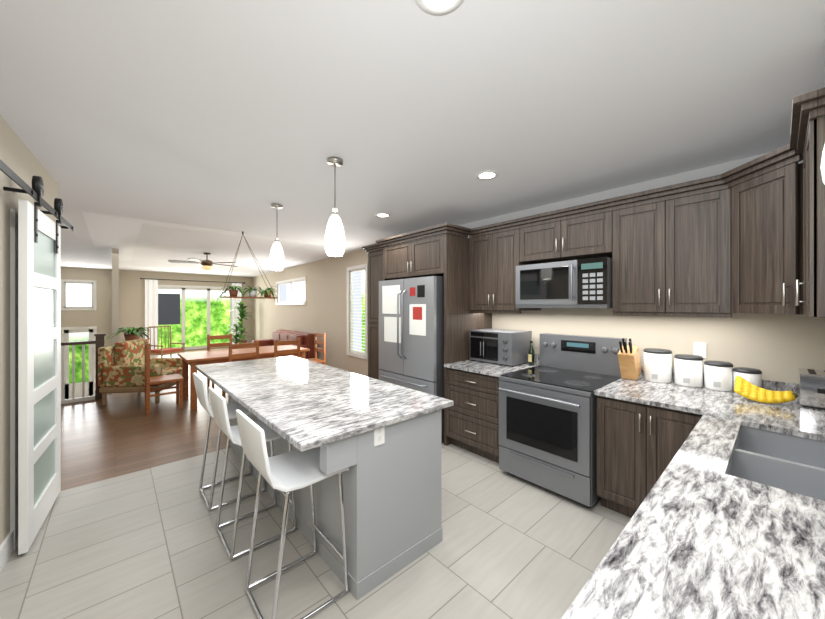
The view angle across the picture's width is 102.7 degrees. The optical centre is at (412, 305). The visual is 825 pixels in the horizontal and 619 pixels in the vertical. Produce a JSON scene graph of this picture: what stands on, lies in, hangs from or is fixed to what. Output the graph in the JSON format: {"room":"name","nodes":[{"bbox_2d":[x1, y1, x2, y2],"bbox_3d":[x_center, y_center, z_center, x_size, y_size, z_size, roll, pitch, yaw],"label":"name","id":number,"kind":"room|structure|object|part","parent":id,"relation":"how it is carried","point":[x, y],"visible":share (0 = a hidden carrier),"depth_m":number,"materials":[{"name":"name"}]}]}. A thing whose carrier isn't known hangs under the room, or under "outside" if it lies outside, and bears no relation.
{"room":"dining room and kitchen","nodes":[
{"label":"dining room and kitchen","id":0,"kind":"room"},
{"bbox_2d":[0,115,57,544],"bbox_3d":[-1.787,0.210,1.011,0.100,2.700,5.150,0,0,-38],"label":"wall","id":1,"kind":"structure","parent":0,"point":[20,160],"depth_m":2.06,"materials":[{"name":"beige paint"}]},
{"bbox_2d":[0,209,17,572],"bbox_3d":[-1.678,0.470,0.968,0.020,2.180,4.950,0,0,-38],"label":"trim","id":2,"kind":"structure","parent":1,"relation":"attached to","point":[8,545],"depth_m":2.11,"materials":[{"name":"white"}]},
{"bbox_2d":[0,160,73,554],"bbox_3d":[-2.491,0.340,2.122,0.136,2.401,2.370,0,0,-38],"label":"barn door","id":3,"kind":"structure","parent":1,"relation":"in","point":[39,376],"depth_m":2.25,"materials":[{"name":"white wood"}]},
{"bbox_3d":[-2.491,-0.640,2.122,0.136,0.441,2.370,0,0,-38],"label":"barn door track rail","id":4,"kind":"part","parent":3,"relation":"part of","materials":[{"name":"black metal"}]},
{"bbox_2d":[112,248,118,344],"bbox_3d":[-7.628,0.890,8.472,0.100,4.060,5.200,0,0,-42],"label":"column","id":5,"kind":"structure","parent":0,"point":[115,290],"depth_m":6.54,"materials":[{"name":"beige paint"}]},
{"bbox_2d":[106,327,150,340],"bbox_3d":[-5.442,0.980,6.334,0.712,1.160,0.791,0,0,-42],"label":"fern plant","id":6,"kind":"object","parent":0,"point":[132,333],"visible":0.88,"depth_m":6.25,"materials":[{"name":"green plant"}]},
{"bbox_2d":[61,347,230,490],"bbox_3d":[-5.255,1.610,7.480,6.400,0.100,10.050,0,0,-42],"label":"floor","id":7,"kind":"structure","parent":0,"point":[119,434],"depth_m":4.01,"materials":[{"name":"brown wood"}]},
{"bbox_2d":[61,333,105,403],"bbox_3d":[-5.940,1.014,4.946,1.970,1.089,0.140,0,0,-42],"label":"stair railing","id":8,"kind":"object","parent":7,"relation":"on","point":[99,341],"visible":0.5,"depth_m":5.41,"materials":[{"name":"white wood"}]},
{"bbox_2d":[98,339,181,405],"bbox_3d":[-4.482,1.070,5.582,0.890,0.980,0.880,0,0,-7],"label":"armchair","id":9,"kind":"object","parent":7,"relation":"on","point":[121,367],"visible":0.75,"depth_m":5.19,"materials":[{"name":"fabric"}]},
{"bbox_2d":[145,341,183,414],"bbox_3d":[-3.773,1.050,5.013,0.440,1.020,0.440,0,0,-42],"label":"dining chair","id":10,"kind":"object","parent":7,"relation":"on","point":[178,379],"visible":1,"depth_m":4.94,"materials":[{"name":"brown wood"}]},
{"bbox_2d":[147,325,184,357],"bbox_3d":[-6.119,1.030,8.216,0.912,1.054,0.573,0,0,18],"label":"rocking chair","id":11,"kind":"object","parent":7,"relation":"on","point":[162,351],"visible":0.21,"depth_m":8.16,"materials":[{"name":"wood"}]},
{"bbox_2d":[207,333,231,388],"bbox_3d":[-3.589,1.050,6.228,0.440,1.020,0.440,0,0,-42],"label":"dining chair","id":12,"kind":"object","parent":7,"relation":"on","point":[211,345],"visible":0.25,"depth_m":6.32,"materials":[{"name":"brown wood"}]},
{"bbox_2d":[225,324,245,343],"bbox_3d":[-5.901,1.086,11.192,0.815,0.948,0.961,0,0,-42],"label":"potted plant","id":13,"kind":"object","parent":7,"relation":"on","point":[236,340],"visible":0.79,"depth_m":11.10,"materials":[{"name":"green plant"}]},
{"bbox_2d":[222,341,258,402],"bbox_3d":[-2.683,1.050,5.147,0.440,1.020,0.440,0,0,-42],"label":"dining chair","id":14,"kind":"object","parent":7,"relation":"on","point":[231,346],"visible":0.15,"depth_m":4.98,"materials":[{"name":"brown wood"}]},
{"bbox_2d":[230,301,253,343],"bbox_3d":[-6.280,0.692,12.118,0.987,1.736,0.856,0,0,-42],"label":"potted plant","id":15,"kind":"object","parent":7,"relation":"on","point":[241,309],"visible":0.77,"depth_m":12.05,"materials":[{"name":"green plant"}]},
{"bbox_2d":[177,345,309,409],"bbox_3d":[-2.943,1.177,5.854,1.900,0.765,1.000,0,0,-42],"label":"dining table","id":16,"kind":"object","parent":7,"relation":"on","point":[192,359],"visible":0.71,"depth_m":5.53,"materials":[{"name":"brown wood"}]},
{"bbox_2d":[252,329,314,358],"bbox_3d":[-3.395,1.120,8.583,0.880,0.880,2.100,0,0,-42],"label":"sofa","id":17,"kind":"object","parent":7,"relation":"on","point":[307,340],"visible":0.25,"depth_m":8.22,"materials":[{"name":"brown leather"}]},
{"bbox_2d":[274,338,299,357],"bbox_3d":[-2.187,1.050,5.567,0.440,1.020,0.440,0,0,-42],"label":"dining chair","id":18,"kind":"object","parent":7,"relation":"on","point":[287,351],"visible":0.23,"depth_m":5.40,"materials":[{"name":"brown wood"}]},
{"bbox_2d":[306,332,325,364],"bbox_3d":[-2.046,1.050,6.636,0.440,1.020,0.440,0,0,-42],"label":"dining chair","id":19,"kind":"object","parent":7,"relation":"on","point":[323,350],"visible":0.4,"depth_m":6.67,"materials":[{"name":"brown wood"}]},
{"bbox_2d":[61,267,252,394],"bbox_3d":[-8.621,0.890,11.144,6.500,4.060,0.100,0,0,-42],"label":"wall","id":20,"kind":"structure","parent":0,"point":[131,298],"depth_m":10.58,"materials":[{"name":"beige paint"}]},
{"bbox_2d":[140,278,244,283],"bbox_3d":[-7.706,-0.890,11.802,3.150,0.050,0.144,0,0,-42],"label":"curtain rod","id":21,"kind":"object","parent":20,"relation":"attached to","point":[191,280],"visible":1,"depth_m":11.59,"materials":[{"name":"black metal"}]},
{"bbox_2d":[145,279,157,349],"bbox_3d":[-8.628,0.330,10.913,0.340,2.400,0.075,0,0,-42],"label":"curtain","id":22,"kind":"object","parent":21,"relation":"hanging from","point":[151,302],"visible":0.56,"depth_m":10.93,"materials":[{"name":"white fabric"}]},
{"bbox_2d":[232,283,241,343],"bbox_3d":[-6.726,0.330,12.626,0.340,2.400,0.075,0,0,-42],"label":"curtain","id":23,"kind":"object","parent":21,"relation":"hanging from","point":[235,312],"visible":0.44,"depth_m":12.58,"materials":[{"name":"white fabric"}]},
{"bbox_2d":[0,441,630,618],"bbox_3d":[-0.151,1.610,2.185,4.500,0.100,4.650,0,0,-42],"label":"floor","id":24,"kind":"structure","parent":0,"point":[145,544],"depth_m":2.06,"materials":[{"name":"beige tile"}]},
{"bbox_2d":[193,373,265,510],"bbox_3d":[-1.537,1.060,2.774,0.464,0.999,0.410,0,0,-42],"label":"bar stool","id":25,"kind":"object","parent":24,"relation":"on","point":[201,391],"visible":0.62,"depth_m":2.68,"materials":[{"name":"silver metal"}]},
{"bbox_2d":[208,387,296,559],"bbox_3d":[-1.105,1.060,2.288,0.464,0.999,0.410,0,0,-42],"label":"bar stool","id":26,"kind":"object","parent":24,"relation":"on","point":[219,406],"visible":0.65,"depth_m":2.19,"materials":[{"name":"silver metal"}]},
{"bbox_2d":[236,409,348,618],"bbox_3d":[-0.647,1.060,1.786,0.464,0.999,0.410,0,0,-42],"label":"bar stool","id":27,"kind":"object","parent":24,"relation":"on","point":[289,471],"visible":0.92,"depth_m":1.74,"materials":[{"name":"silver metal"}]},
{"bbox_2d":[211,381,442,599],"bbox_3d":[-0.999,1.109,2.900,0.835,0.903,2.663,0,0,-42],"label":"kitchen island","id":28,"kind":"object","parent":24,"relation":"on","point":[392,489],"visible":0.54,"depth_m":1.93,"materials":[{"name":"grey paint"}]},
{"bbox_2d":[195,356,453,451],"bbox_3d":[-1.029,0.656,2.888,1.065,0.035,2.730,0,0,-42],"label":"island countertop","id":29,"kind":"structure","parent":28,"relation":"on","point":[301,404],"depth_m":2.28,"materials":[{"name":"stone"}]},
{"bbox_2d":[379,276,443,441],"bbox_3d":[0.175,0.613,4.288,0.901,1.895,1.034,0,0,-42],"label":"fridge","id":30,"kind":"object","parent":24,"relation":"on","point":[411,333],"visible":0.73,"depth_m":3.90,"materials":[{"name":"silver metal"}]},
{"bbox_2d":[499,333,626,506],"bbox_3d":[1.369,0.930,3.043,0.973,1.260,0.796,0,0,-42],"label":"range","id":31,"kind":"object","parent":24,"relation":"on","point":[547,423],"visible":0.96,"depth_m":2.81,"materials":[{"name":"silver metal"}]},
{"bbox_2d":[362,87,824,517],"bbox_3d":[0.233,0.328,2.781,3.168,2.465,4.718,0,0,-42],"label":"kitchen cabinets","id":32,"kind":"object","parent":24,"relation":"on","point":[747,238],"visible":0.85,"depth_m":2.48,"materials":[{"name":"brown wood"}]},
{"bbox_2d":[444,354,539,376],"bbox_3d":[0.933,0.614,3.685,0.918,0.120,0.728,0,0,-42],"label":"countertop","id":33,"kind":"structure","parent":32,"relation":"on","point":[492,369],"depth_m":3.51,"materials":[{"name":"stone"}]},
{"bbox_2d":[470,328,531,365],"bbox_3d":[0.999,0.463,3.806,0.461,0.360,0.560,0,0,-42],"label":"toaster oven","id":34,"kind":"object","parent":33,"relation":"on","point":[504,347],"visible":0.98,"depth_m":3.64,"materials":[{"name":"silver metal"}]},
{"bbox_2d":[528,341,534,365],"bbox_3d":[1.292,0.510,3.585,0.066,0.265,0.062,0,0,-42],"label":"oil bottle","id":35,"kind":"object","parent":33,"relation":"on","point":[531,356],"visible":1,"depth_m":3.57,"materials":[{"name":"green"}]},
{"bbox_2d":[516,257,611,307],"bbox_3d":[1.531,-0.194,3.232,0.634,0.428,0.841,0,0,-42],"label":"microwave","id":36,"kind":"object","parent":32,"relation":"attached to","point":[584,283],"visible":0.98,"depth_m":2.98,"materials":[{"name":"silver metal"}]},
{"bbox_2d":[594,366,703,410],"bbox_3d":[1.932,0.614,2.575,0.918,0.120,0.638,0,0,-42],"label":"countertop","id":37,"kind":"structure","parent":32,"relation":"on","point":[671,395],"depth_m":2.46,"materials":[{"name":"stone"}]},
{"bbox_2d":[618,338,640,379],"bbox_3d":[1.893,0.457,2.882,0.262,0.363,0.120,0,0,-42],"label":"knife block","id":38,"kind":"object","parent":37,"relation":"on","point":[629,362],"visible":0.98,"depth_m":2.84,"materials":[{"name":"brown wood"}]},
{"bbox_2d":[643,348,671,382],"bbox_3d":[2.111,0.508,2.842,0.200,0.269,0.200,0,0,-42],"label":"canister","id":39,"kind":"object","parent":37,"relation":"on","point":[657,365],"visible":1,"depth_m":2.77,"materials":[{"name":"white ceramic"}]},
{"bbox_2d":[674,354,702,387],"bbox_3d":[2.248,0.523,2.689,0.184,0.239,0.184,0,0,-42],"label":"canister","id":40,"kind":"object","parent":37,"relation":"on","point":[688,370],"visible":1,"depth_m":2.62,"materials":[{"name":"white ceramic"}]},
{"bbox_2d":[704,360,732,391],"bbox_3d":[2.368,0.538,2.555,0.168,0.209,0.167,0,0,-42],"label":"canister","id":41,"kind":"object","parent":37,"relation":"on","point":[718,375],"visible":1,"depth_m":2.50,"materials":[{"name":"white ceramic"}]},
{"bbox_2d":[561,380,824,618],"bbox_3d":[1.561,0.719,1.306,3.168,0.330,0.748,0,0,-42],"label":"countertop","id":42,"kind":"structure","parent":32,"relation":"on","point":[727,520],"depth_m":0.95,"materials":[{"name":"stone"}]},
{"bbox_2d":[733,367,761,389],"bbox_3d":[2.473,0.553,2.439,0.152,0.179,0.151,0,0,-42],"label":"canister","id":43,"kind":"object","parent":42,"relation":"on","point":[752,376],"visible":0.65,"depth_m":2.38,"materials":[{"name":"white ceramic"}]},
{"bbox_2d":[734,376,797,403],"bbox_3d":[2.380,0.570,2.230,0.218,0.135,0.296,0,0,-42],"label":"bananas","id":44,"kind":"object","parent":42,"relation":"on","point":[743,387],"visible":1,"depth_m":2.20,"materials":[{"name":"yellow food"}]},
{"bbox_2d":[798,368,824,409],"bbox_3d":[2.651,0.537,2.145,0.310,0.212,0.180,0,0,-42],"label":"toaster","id":45,"kind":"object","parent":42,"relation":"on","point":[811,388],"visible":0.96,"depth_m":2.09,"materials":[{"name":"silver metal"}]},
{"bbox_2d":[0,0,824,276],"bbox_3d":[-3.733,-1.190,5.789,6.600,0.100,14.800,0,0,-42],"label":"ceiling","id":46,"kind":"structure","parent":0,"point":[154,135],"depth_m":1.90,"materials":[{"name":"white paint"}]},
{"bbox_2d":[168,253,237,270],"bbox_3d":[-4.775,-1.017,7.633,1.408,0.404,1.365,0,0,-42],"label":"ceiling fan","id":47,"kind":"object","parent":46,"relation":"hanging from","point":[206,264],"visible":1,"depth_m":7.50,"materials":[{"name":"brown wood"}]},
{"bbox_2d":[214,232,279,305],"bbox_3d":[-2.540,-0.562,5.138,0.926,1.154,0.483,0,0,-42],"label":"plant shelf","id":48,"kind":"object","parent":46,"relation":"hanging from","point":[252,293],"visible":1,"depth_m":5.10,"materials":[{"name":"black metal"}]},
{"bbox_2d":[269,203,284,270],"bbox_3d":[-1.529,-0.772,3.725,0.160,0.734,0.160,0,0,-42],"label":"pendant light","id":49,"kind":"object","parent":46,"relation":"hanging from","point":[276,261],"visible":1,"depth_m":3.67,"materials":[{"name":"white glass"}]},
{"bbox_2d":[325,157,344,256],"bbox_3d":[-0.605,-0.767,2.577,0.160,0.744,0.160,0,0,-42],"label":"pendant light","id":50,"kind":"object","parent":46,"relation":"hanging from","point":[334,240],"visible":1,"depth_m":2.52,"materials":[{"name":"white glass"}]},
{"bbox_2d":[375,213,390,217],"bbox_3d":[-0.370,-1.135,4.134,0.190,0.008,0.190,0,0,-42],"label":"recessed light","id":51,"kind":"object","parent":46,"relation":"in","point":[383,215],"visible":0.98,"depth_m":4.13,"materials":[{"name":"white"}]},
{"bbox_2d":[415,0,462,15],"bbox_3d":[0.100,-1.135,1.194,0.190,0.008,0.190,0,0,-42],"label":"recessed light","id":52,"kind":"object","parent":46,"relation":"in","point":[437,7],"visible":1,"depth_m":1.25,"materials":[{"name":"white"}]},
{"bbox_2d":[476,171,497,179],"bbox_3d":[0.648,-1.135,2.872,0.190,0.008,0.190,0,0,-42],"label":"recessed light","id":53,"kind":"object","parent":46,"relation":"in","point":[485,175],"visible":1,"depth_m":2.87,"materials":[{"name":"white"}]},
{"bbox_2d":[820,144,824,183],"bbox_3d":[1.673,-0.797,1.251,0.160,0.684,0.160,0,0,-42],"label":"pendant light","id":54,"kind":"object","parent":46,"relation":"hanging from","point":[822,167],"visible":1,"depth_m":1.29,"materials":[{"name":"white glass"}]},
{"bbox_2d":[253,242,824,383],"bbox_3d":[-1.639,0.210,7.641,0.550,2.700,14.650,0,0,-42],"label":"wall","id":55,"kind":"structure","parent":0,"point":[779,347],"depth_m":3.27,"materials":[{"name":"beige paint"}]},
{"bbox_2d":[694,342,705,357],"bbox_3d":[2.392,0.367,2.746,0.010,0.124,0.080,0,0,-42],"label":"outlet","id":56,"kind":"object","parent":55,"relation":"attached to","point":[699,349],"visible":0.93,"depth_m":2.74,"materials":[{"name":"white plastic"}]},
{"bbox_2d":[409,152,802,241],"bbox_3d":[0.908,-1.025,3.341,1.420,0.230,4.650,0,0,-42],"label":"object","id":57,"kind":"structure","parent":0,"point":[710,171],"depth_m":3.15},
{"label":"outside","id":58,"kind":"structure","parent":0,"visible":0},
{"bbox_2d":[66,283,229,383],"bbox_3d":[-8.719,0.680,11.701,5.940,4.640,0.160,0,0,-42],"label":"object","id":59,"kind":"structure","parent":58,"point":[169,304],"depth_m":11.95,"materials":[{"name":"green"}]},
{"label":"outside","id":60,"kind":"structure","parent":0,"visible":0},
{"bbox_2d":[287,271,364,350],"bbox_3d":[-2.356,0.128,9.045,0.298,2.497,6.330,0,0,-42],"label":"view","id":61,"kind":"structure","parent":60,"point":[298,291],"depth_m":10.38,"materials":[{"name":"white"}]}
]}

